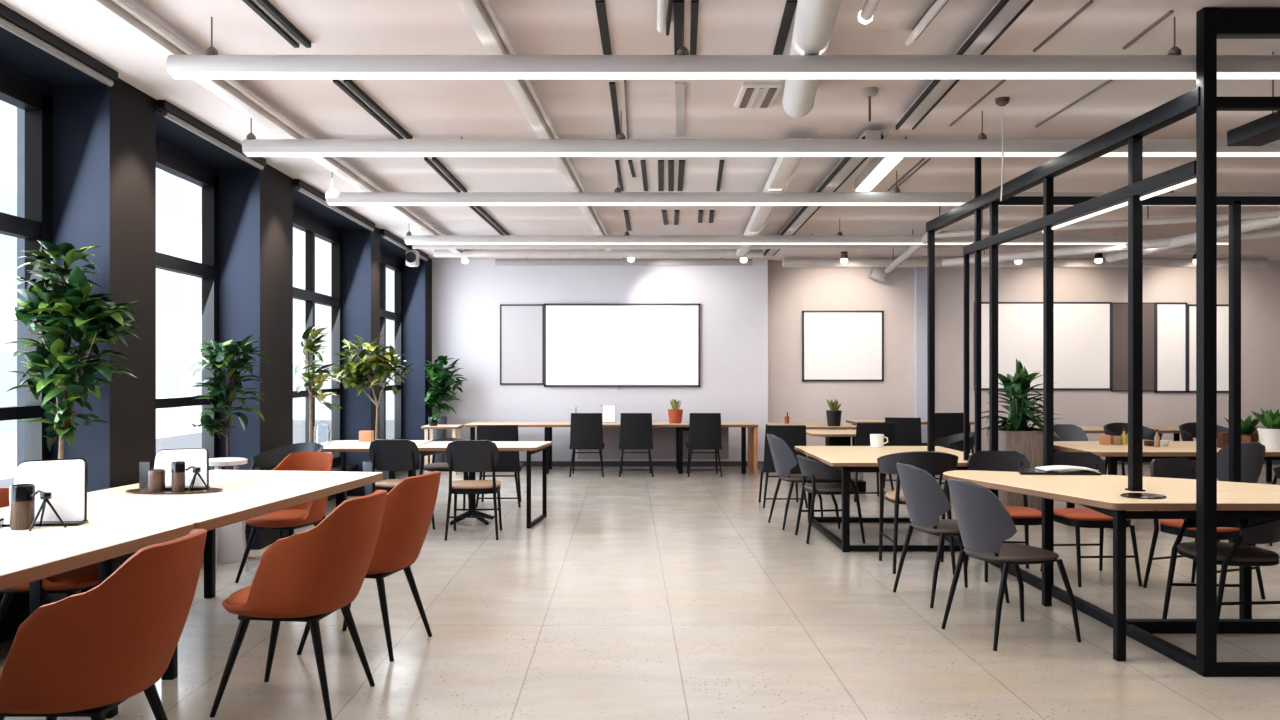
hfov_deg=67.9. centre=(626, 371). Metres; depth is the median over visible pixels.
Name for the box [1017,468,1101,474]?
document tray
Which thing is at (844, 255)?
spot lamp
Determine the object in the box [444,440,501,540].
chair
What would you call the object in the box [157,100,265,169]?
blind rail
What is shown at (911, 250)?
ceiling pipe
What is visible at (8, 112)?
window
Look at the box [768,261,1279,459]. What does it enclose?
wall
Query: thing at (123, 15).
ceiling pipe
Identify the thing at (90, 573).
seat cushion
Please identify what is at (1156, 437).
bottle
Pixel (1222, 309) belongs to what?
whiteboard
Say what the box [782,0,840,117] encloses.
duct
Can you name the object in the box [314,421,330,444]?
glass carafe
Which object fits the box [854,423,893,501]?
chair
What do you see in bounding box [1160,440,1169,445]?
bowl
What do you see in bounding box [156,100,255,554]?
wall
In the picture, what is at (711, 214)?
trim
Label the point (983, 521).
shell chair
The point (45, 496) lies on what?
tripod
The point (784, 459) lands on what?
shell chair
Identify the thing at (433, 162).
ceiling track
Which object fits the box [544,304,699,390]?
whiteboard
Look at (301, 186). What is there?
blind rail
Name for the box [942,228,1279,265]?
ceiling pipe
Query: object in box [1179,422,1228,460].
armchair
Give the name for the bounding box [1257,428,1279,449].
pot
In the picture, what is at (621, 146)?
tube light
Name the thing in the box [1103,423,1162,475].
armchair
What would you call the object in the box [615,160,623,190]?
trim
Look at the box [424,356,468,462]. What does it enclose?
fig tree
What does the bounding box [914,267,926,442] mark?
column
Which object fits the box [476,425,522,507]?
chair
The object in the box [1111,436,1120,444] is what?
wooden box
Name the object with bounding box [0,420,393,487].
ground
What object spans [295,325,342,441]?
fig tree
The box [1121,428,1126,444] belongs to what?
bottle
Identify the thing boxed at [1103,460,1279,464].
baseboard
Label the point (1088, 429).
dining table
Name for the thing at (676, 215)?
trim
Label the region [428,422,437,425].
pot
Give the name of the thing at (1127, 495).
coaster
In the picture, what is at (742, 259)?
spot lamp
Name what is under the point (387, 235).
blind rail
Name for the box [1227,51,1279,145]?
linear pendant
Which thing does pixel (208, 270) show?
window
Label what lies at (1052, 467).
paper sheets
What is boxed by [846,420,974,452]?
desk
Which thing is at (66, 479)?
sign
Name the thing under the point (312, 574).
tub chair
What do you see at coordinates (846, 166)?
trunk
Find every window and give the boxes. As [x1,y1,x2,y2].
[0,73,51,592]
[0,100,16,479]
[156,148,218,469]
[156,168,304,438]
[293,213,356,470]
[380,255,402,438]
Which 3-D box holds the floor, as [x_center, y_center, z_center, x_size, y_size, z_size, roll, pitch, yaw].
[3.540,1.530,6.900,14.320,0.100,17.000,0,0,0]
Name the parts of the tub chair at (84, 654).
leg, under frame, leg, leg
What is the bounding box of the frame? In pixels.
[926,7,1279,676]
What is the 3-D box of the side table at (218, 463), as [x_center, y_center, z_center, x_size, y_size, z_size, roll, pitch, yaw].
[-2.960,1.061,6.974,0.320,0.841,0.332,0,0,0]
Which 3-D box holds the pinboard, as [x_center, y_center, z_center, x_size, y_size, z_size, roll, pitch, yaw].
[-1.645,-0.430,14.885,0.690,1.260,0.030,0,0,0]
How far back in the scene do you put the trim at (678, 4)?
4.79 m
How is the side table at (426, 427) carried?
on the floor
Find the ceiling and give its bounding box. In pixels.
[0,0,1279,260]
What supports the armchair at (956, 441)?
on the floor
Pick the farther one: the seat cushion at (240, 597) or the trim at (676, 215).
the trim at (676, 215)
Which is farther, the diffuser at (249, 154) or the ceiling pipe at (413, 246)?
the ceiling pipe at (413, 246)
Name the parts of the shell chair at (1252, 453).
backrest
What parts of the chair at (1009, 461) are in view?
leg, backrest, seat, leg, seat frame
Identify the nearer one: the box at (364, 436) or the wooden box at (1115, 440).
the wooden box at (1115, 440)
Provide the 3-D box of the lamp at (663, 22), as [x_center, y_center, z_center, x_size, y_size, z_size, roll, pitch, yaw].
[0.166,-1.724,4.200,0.095,0.091,1.201,0,0,0]
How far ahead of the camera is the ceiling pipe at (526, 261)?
14.41 m
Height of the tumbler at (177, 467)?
0.165 m
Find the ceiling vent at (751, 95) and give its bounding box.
[734,83,781,107]
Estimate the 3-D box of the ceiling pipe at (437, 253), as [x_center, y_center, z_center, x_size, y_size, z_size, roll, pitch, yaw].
[-0.400,-1.688,13.300,4.600,0.165,0.110,0,0,0]
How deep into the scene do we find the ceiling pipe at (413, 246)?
12.16 m
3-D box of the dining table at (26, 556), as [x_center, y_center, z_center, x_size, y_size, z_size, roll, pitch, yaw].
[-2.698,1.080,3.384,1.240,0.800,2.019,0,0,8]
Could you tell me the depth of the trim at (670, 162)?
8.50 m
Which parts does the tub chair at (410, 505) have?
leg, leg, leg, under frame, leg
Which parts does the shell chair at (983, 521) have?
leg, backrest, leg, seat frame, seat, leg, leg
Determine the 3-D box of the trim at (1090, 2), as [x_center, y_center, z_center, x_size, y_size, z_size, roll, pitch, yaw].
[2.225,-1.764,4.871,0.012,0.012,0.702,0,0,2]
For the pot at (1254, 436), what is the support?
attached to the potted herb at (1247, 426)
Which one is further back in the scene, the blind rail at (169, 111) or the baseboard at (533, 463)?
the baseboard at (533, 463)
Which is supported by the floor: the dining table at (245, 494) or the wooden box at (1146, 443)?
the dining table at (245, 494)
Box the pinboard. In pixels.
[500,304,543,384]
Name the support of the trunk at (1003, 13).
attached to the ceiling
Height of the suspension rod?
0.200 m
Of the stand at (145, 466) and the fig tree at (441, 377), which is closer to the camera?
the stand at (145, 466)
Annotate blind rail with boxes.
[0,3,117,85]
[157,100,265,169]
[294,179,374,230]
[380,229,428,260]
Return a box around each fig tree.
[4,240,139,603]
[188,335,269,562]
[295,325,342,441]
[328,335,413,494]
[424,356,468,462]
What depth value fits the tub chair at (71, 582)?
4.75 m
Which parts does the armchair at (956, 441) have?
leg, backrest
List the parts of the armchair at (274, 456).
backrest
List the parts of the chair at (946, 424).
backrest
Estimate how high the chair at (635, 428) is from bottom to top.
0.904 m
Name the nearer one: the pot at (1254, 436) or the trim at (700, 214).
the pot at (1254, 436)
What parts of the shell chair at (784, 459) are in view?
leg, backrest, leg, seat, seat frame, leg, leg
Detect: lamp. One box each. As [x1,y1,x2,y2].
[627,257,634,261]
[657,0,673,35]
[740,257,746,262]
[840,251,847,263]
[858,0,879,23]
[904,0,948,45]
[1014,260,1021,264]
[1092,252,1111,263]
[1181,252,1195,263]
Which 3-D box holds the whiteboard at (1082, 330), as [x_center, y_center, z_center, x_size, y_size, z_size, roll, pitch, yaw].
[6.645,-0.415,15.185,2.190,1.410,0.030,0,0,0]
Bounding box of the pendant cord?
[995,97,1009,200]
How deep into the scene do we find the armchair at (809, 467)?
8.21 m
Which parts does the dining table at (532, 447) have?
leg, rail, rail, leg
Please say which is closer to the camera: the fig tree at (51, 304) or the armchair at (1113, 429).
the fig tree at (51, 304)
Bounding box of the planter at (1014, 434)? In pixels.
[981,359,1060,511]
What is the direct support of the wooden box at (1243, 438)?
on the dining table at (1175, 449)
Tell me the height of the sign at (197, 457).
0.231 m
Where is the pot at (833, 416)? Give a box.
[826,410,841,425]
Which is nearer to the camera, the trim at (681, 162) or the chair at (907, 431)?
the trim at (681, 162)
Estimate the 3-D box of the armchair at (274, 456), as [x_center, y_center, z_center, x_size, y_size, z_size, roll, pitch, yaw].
[-2.707,1.029,7.571,0.591,0.905,0.542,0,0,31]
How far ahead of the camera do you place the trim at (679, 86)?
6.29 m
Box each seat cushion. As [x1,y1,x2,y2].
[48,563,119,581]
[228,586,250,605]
[247,509,306,522]
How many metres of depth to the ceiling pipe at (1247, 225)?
10.16 m
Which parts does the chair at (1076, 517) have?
leg, backrest, seat, seat frame, leg, leg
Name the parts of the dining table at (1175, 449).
leg, leg, rail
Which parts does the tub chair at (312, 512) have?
leg, leg, under frame, leg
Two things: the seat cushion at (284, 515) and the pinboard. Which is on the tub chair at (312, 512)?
the seat cushion at (284, 515)
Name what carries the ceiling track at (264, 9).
in the ceiling
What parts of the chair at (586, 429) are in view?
leg, leg, backrest, leg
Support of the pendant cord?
hanging from the ceiling
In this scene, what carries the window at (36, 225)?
attached to the wall at (21, 61)
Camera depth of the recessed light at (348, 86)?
6.27 m
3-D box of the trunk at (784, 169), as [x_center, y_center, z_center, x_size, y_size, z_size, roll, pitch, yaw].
[1.433,-1.685,10.023,0.190,0.170,6.260,0,0,3]
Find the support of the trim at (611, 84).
attached to the ceiling
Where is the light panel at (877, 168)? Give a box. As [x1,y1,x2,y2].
[854,157,903,190]
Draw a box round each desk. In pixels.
[465,422,757,473]
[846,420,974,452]
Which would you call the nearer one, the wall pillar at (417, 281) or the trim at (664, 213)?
the trim at (664, 213)
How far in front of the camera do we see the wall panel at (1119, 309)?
15.18 m
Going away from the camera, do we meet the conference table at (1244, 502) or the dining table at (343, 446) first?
the conference table at (1244, 502)
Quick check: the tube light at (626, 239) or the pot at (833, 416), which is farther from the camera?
the pot at (833, 416)
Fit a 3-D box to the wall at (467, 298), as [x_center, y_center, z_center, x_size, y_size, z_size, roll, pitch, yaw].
[-0.650,-0.145,15.050,5.720,3.250,0.300,0,0,0]
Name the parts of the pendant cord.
cord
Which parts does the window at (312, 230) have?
sill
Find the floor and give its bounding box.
[0,465,1279,719]
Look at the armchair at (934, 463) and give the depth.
6.99 m
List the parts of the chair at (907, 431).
backrest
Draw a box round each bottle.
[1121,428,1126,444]
[1154,429,1159,446]
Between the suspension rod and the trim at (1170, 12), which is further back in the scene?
the suspension rod
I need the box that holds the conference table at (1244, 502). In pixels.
[943,470,1279,660]
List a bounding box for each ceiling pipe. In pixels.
[75,0,473,259]
[412,234,1195,248]
[433,249,762,256]
[456,0,611,250]
[495,257,751,264]
[782,258,1267,266]
[885,206,949,273]
[935,206,1279,237]
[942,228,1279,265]
[1105,215,1279,262]
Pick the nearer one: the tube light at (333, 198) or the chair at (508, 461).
the tube light at (333, 198)
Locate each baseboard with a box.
[445,461,763,465]
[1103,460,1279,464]
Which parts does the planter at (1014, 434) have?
planter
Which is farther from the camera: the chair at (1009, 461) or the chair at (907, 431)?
the chair at (907, 431)
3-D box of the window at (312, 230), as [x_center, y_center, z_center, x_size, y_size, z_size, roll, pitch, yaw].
[-3.360,-0.240,10.025,0.280,2.760,2.650,0,0,0]
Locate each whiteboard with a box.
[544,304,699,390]
[802,311,883,380]
[974,302,1111,389]
[1154,302,1186,392]
[1187,304,1228,392]
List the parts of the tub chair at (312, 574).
leg, leg, under frame, leg, leg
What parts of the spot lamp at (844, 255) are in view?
bulb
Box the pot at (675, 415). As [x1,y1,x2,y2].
[668,409,682,422]
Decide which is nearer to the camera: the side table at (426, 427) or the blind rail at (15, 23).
the blind rail at (15, 23)
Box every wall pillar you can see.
[49,78,155,592]
[217,163,292,549]
[341,227,379,495]
[401,258,431,469]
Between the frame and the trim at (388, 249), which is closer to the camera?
the frame
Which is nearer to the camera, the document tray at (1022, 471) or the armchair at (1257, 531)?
the armchair at (1257, 531)
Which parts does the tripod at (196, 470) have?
leg, leg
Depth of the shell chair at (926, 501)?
6.08 m
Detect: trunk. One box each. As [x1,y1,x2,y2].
[737,137,811,255]
[764,129,889,255]
[896,0,1033,129]
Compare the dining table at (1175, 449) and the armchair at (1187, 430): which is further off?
the armchair at (1187, 430)
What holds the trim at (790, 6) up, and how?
attached to the ceiling
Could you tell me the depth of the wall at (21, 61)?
5.29 m
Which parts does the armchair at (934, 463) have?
leg, seat, seat frame, leg, backrest, leg, leg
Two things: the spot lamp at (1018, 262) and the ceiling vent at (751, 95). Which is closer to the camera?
the ceiling vent at (751, 95)
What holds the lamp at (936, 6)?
attached to the ceiling
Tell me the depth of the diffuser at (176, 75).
4.71 m
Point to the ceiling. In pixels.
(425, 108)
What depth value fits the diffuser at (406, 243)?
10.92 m
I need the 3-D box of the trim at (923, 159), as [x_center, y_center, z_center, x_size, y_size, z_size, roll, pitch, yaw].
[2.497,-1.764,8.548,0.012,0.012,1.384,0,0,3]
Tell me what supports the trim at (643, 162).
attached to the ceiling
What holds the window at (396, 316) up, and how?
attached to the trim at (388, 249)
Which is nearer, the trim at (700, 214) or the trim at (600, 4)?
the trim at (600, 4)
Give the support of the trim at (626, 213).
attached to the ceiling
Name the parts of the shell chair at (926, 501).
leg, backrest, seat, seat frame, leg, leg, leg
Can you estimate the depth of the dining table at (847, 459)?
8.26 m
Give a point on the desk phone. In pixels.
(2, 520)
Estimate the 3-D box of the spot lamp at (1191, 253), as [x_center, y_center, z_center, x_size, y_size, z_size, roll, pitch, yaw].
[8.380,-1.699,14.000,0.407,0.228,0.110,0,0,0]
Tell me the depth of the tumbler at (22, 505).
4.09 m
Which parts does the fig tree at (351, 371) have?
pot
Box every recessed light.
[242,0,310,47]
[333,79,411,138]
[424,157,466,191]
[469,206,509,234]
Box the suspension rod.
[861,87,878,121]
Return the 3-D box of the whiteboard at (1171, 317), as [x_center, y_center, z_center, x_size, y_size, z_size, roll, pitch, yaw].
[8.695,-0.390,15.185,0.510,1.440,0.030,0,0,0]
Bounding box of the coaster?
[1120,493,1165,498]
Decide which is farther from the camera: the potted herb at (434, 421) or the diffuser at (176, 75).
the potted herb at (434, 421)
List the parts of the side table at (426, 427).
leg, leg, leg, leg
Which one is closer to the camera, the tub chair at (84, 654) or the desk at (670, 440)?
the tub chair at (84, 654)
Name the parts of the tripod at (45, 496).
leg, leg, leg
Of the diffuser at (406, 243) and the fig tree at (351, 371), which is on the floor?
the fig tree at (351, 371)
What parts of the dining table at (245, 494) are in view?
leg, leg, leg, leg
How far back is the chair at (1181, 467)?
6.49 m
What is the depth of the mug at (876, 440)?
9.26 m
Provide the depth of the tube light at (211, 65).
4.69 m
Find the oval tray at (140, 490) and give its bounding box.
[126,487,222,493]
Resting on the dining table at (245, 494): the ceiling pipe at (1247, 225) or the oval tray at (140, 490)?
the oval tray at (140, 490)
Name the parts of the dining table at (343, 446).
leg, leg, leg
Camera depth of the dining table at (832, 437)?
11.67 m
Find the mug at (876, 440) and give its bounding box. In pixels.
[870,434,887,446]
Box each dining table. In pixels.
[0,470,382,679]
[0,518,193,717]
[320,440,431,521]
[418,441,551,528]
[765,422,855,473]
[794,446,970,551]
[806,430,865,491]
[1028,426,1271,481]
[1054,441,1279,528]
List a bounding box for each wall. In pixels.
[0,27,104,642]
[432,259,767,460]
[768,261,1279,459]
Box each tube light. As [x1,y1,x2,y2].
[166,17,1279,78]
[242,111,1279,156]
[326,170,1279,205]
[404,218,1228,244]
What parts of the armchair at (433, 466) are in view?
leg, seat, seat frame, backrest, leg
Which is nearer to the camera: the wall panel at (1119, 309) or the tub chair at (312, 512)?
the tub chair at (312, 512)
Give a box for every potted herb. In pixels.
[428,417,440,425]
[1224,415,1259,441]
[1250,408,1279,449]
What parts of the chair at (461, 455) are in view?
leg, leg, backrest, seat, seat frame, leg, leg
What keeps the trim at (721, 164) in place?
attached to the ceiling
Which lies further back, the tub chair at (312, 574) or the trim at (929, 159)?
the trim at (929, 159)
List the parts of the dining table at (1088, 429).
leg, leg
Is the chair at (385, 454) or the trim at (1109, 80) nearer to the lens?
the trim at (1109, 80)
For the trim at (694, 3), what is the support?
attached to the ceiling
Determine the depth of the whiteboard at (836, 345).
15.18 m
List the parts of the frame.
post, post, post, post, post, rail, post, rail, post, post, rail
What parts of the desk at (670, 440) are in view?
leg, leg, leg, modesty panel, leg, leg, leg, panel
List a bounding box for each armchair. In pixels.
[245,442,324,537]
[419,438,467,508]
[795,455,864,543]
[877,451,958,574]
[935,432,974,485]
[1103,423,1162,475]
[1162,518,1279,630]
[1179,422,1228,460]
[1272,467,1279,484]
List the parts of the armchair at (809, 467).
leg, leg, backrest, seat, seat frame, leg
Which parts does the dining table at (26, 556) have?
leg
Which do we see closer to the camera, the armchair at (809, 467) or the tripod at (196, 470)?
the tripod at (196, 470)
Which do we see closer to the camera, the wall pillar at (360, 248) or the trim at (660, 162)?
the trim at (660, 162)
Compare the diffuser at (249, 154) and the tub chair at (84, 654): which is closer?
the tub chair at (84, 654)
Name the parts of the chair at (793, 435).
leg, leg, seat, backrest, leg, leg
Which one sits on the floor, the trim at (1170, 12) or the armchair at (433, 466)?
the armchair at (433, 466)
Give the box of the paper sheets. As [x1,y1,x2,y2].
[1035,465,1098,471]
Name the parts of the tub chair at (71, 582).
leg, under frame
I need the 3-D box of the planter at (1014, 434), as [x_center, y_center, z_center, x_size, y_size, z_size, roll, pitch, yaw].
[3.930,0.668,9.552,0.864,1.624,0.823,0,0,17]
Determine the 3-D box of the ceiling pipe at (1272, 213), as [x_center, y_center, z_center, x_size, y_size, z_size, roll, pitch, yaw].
[5.100,-1.603,9.300,4.025,0.335,0.070,0,0,27]
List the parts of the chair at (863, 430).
leg, backrest, leg, leg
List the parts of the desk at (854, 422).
leg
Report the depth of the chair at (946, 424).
13.44 m
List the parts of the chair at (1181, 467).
leg, backrest, leg, seat, seat frame, leg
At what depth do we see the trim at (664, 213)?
10.81 m
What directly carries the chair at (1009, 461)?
on the floor
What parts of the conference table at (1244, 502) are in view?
leg, rail, leg, rail, leg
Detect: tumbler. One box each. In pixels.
[9,484,34,529]
[147,469,165,491]
[171,461,184,491]
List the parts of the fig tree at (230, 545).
pot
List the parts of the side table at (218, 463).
leg, seat, leg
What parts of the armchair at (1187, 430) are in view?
backrest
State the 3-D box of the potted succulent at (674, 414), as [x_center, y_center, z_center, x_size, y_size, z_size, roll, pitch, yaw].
[0.720,0.573,14.150,0.230,0.374,0.230,0,0,0]
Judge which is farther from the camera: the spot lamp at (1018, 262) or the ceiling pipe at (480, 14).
the spot lamp at (1018, 262)
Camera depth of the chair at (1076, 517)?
6.75 m
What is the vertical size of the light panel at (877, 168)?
0.108 m
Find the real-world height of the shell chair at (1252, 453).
0.889 m
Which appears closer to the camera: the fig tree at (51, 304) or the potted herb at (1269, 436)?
the fig tree at (51, 304)
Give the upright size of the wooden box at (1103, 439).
0.100 m
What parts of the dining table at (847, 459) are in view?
leg, rail, leg, rail, rail, rail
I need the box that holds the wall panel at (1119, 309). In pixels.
[1111,302,1155,390]
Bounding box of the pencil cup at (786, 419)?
[784,416,788,423]
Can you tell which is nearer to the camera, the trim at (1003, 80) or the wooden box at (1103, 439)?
the trim at (1003, 80)
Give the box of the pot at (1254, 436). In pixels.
[1241,433,1258,441]
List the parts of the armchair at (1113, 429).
leg, leg, backrest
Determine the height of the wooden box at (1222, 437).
0.150 m
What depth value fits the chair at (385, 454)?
8.46 m
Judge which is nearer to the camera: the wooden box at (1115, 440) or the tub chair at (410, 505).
the tub chair at (410, 505)
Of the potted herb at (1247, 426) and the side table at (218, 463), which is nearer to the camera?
the side table at (218, 463)
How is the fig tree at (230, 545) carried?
on the floor
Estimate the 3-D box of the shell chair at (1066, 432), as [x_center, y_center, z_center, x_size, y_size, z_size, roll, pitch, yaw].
[4.871,1.038,10.487,0.470,0.889,0.647,0,0,17]
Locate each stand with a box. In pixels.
[139,461,154,487]
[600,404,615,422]
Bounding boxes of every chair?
[0,488,121,622]
[0,529,206,719]
[209,490,386,719]
[235,451,332,582]
[297,471,440,661]
[369,439,434,528]
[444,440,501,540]
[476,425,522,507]
[569,413,604,476]
[619,413,653,476]
[686,413,722,476]
[757,425,807,507]
[766,433,839,529]
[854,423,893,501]
[883,417,921,487]
[893,462,1009,607]
[922,413,963,447]
[941,478,1080,650]
[967,451,1041,581]
[1040,452,1141,586]
[1054,424,1087,451]
[1143,457,1265,598]
[1217,442,1271,545]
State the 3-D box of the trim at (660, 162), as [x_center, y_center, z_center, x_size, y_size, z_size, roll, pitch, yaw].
[0.307,-1.764,8.585,0.050,0.012,1.308,0,0,2]
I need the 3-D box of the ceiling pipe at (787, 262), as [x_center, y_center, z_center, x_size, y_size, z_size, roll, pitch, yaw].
[6.100,-1.690,14.600,7.400,0.160,0.140,0,0,0]
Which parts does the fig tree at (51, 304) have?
pot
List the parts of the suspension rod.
stem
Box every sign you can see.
[2,458,87,526]
[146,448,209,489]
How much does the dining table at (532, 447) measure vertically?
0.770 m
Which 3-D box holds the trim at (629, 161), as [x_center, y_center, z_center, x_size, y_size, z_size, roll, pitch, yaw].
[0.044,-1.764,8.255,0.030,0.012,0.649,0,0,3]
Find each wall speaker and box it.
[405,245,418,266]
[868,267,886,281]
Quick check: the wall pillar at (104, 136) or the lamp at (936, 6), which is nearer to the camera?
the lamp at (936, 6)
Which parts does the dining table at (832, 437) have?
leg, rail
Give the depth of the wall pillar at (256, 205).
7.92 m
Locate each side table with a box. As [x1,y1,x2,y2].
[209,457,248,571]
[421,425,463,474]
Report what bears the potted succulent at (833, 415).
on the dining table at (809, 425)
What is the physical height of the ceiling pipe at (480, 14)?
0.115 m
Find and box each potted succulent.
[668,399,682,422]
[825,398,841,425]
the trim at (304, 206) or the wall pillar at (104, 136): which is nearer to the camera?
the wall pillar at (104, 136)
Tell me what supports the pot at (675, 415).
attached to the potted succulent at (674, 414)
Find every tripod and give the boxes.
[29,490,65,531]
[185,466,208,491]
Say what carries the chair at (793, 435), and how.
on the floor
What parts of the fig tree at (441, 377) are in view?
pot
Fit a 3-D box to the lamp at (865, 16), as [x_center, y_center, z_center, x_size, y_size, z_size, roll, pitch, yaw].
[1.058,-1.702,3.723,0.072,0.135,1.550,0,0,5]
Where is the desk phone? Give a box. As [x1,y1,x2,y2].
[0,518,4,525]
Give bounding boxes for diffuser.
[171,72,1279,78]
[245,152,1279,156]
[328,203,1279,205]
[406,243,1228,244]
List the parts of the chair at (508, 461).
leg, backrest, seat, leg, leg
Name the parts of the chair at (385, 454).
leg, seat frame, seat, backrest, leg, leg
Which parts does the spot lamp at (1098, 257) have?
bulb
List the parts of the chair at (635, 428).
leg, backrest, leg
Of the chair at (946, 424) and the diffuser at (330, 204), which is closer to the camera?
the diffuser at (330, 204)
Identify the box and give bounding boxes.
[359,431,373,441]
[1099,435,1110,444]
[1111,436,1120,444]
[1144,441,1153,445]
[1217,432,1228,447]
[1241,436,1250,441]
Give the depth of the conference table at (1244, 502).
5.20 m
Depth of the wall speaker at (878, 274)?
14.80 m
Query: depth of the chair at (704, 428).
13.38 m
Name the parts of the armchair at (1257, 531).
leg, seat, seat frame, leg, backrest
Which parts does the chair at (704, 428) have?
leg, leg, backrest, leg, leg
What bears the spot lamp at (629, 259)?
attached to the ceiling
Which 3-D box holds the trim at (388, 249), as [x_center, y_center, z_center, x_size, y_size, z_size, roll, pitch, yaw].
[-3.290,-0.145,13.075,0.460,3.250,2.650,0,0,0]
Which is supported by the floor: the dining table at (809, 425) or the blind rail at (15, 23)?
the dining table at (809, 425)
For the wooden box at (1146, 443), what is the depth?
9.41 m
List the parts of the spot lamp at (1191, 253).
arm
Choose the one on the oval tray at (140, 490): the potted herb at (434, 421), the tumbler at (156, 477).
the tumbler at (156, 477)
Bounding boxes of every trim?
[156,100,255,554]
[293,179,368,501]
[380,234,422,474]
[595,0,611,54]
[609,82,620,137]
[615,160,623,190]
[624,80,628,138]
[624,210,630,230]
[628,160,635,176]
[641,160,647,190]
[658,160,663,190]
[662,210,667,224]
[668,160,673,190]
[674,0,683,54]
[674,210,678,224]
[675,82,684,136]
[677,160,684,190]
[690,0,698,54]
[698,210,702,222]
[709,210,713,222]
[716,160,723,190]
[773,0,796,54]
[887,158,924,190]
[892,158,930,190]
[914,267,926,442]
[949,79,1006,126]
[1033,0,1092,51]
[1035,79,1114,127]
[1122,10,1173,48]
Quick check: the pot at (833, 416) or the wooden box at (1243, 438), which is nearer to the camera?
the wooden box at (1243, 438)

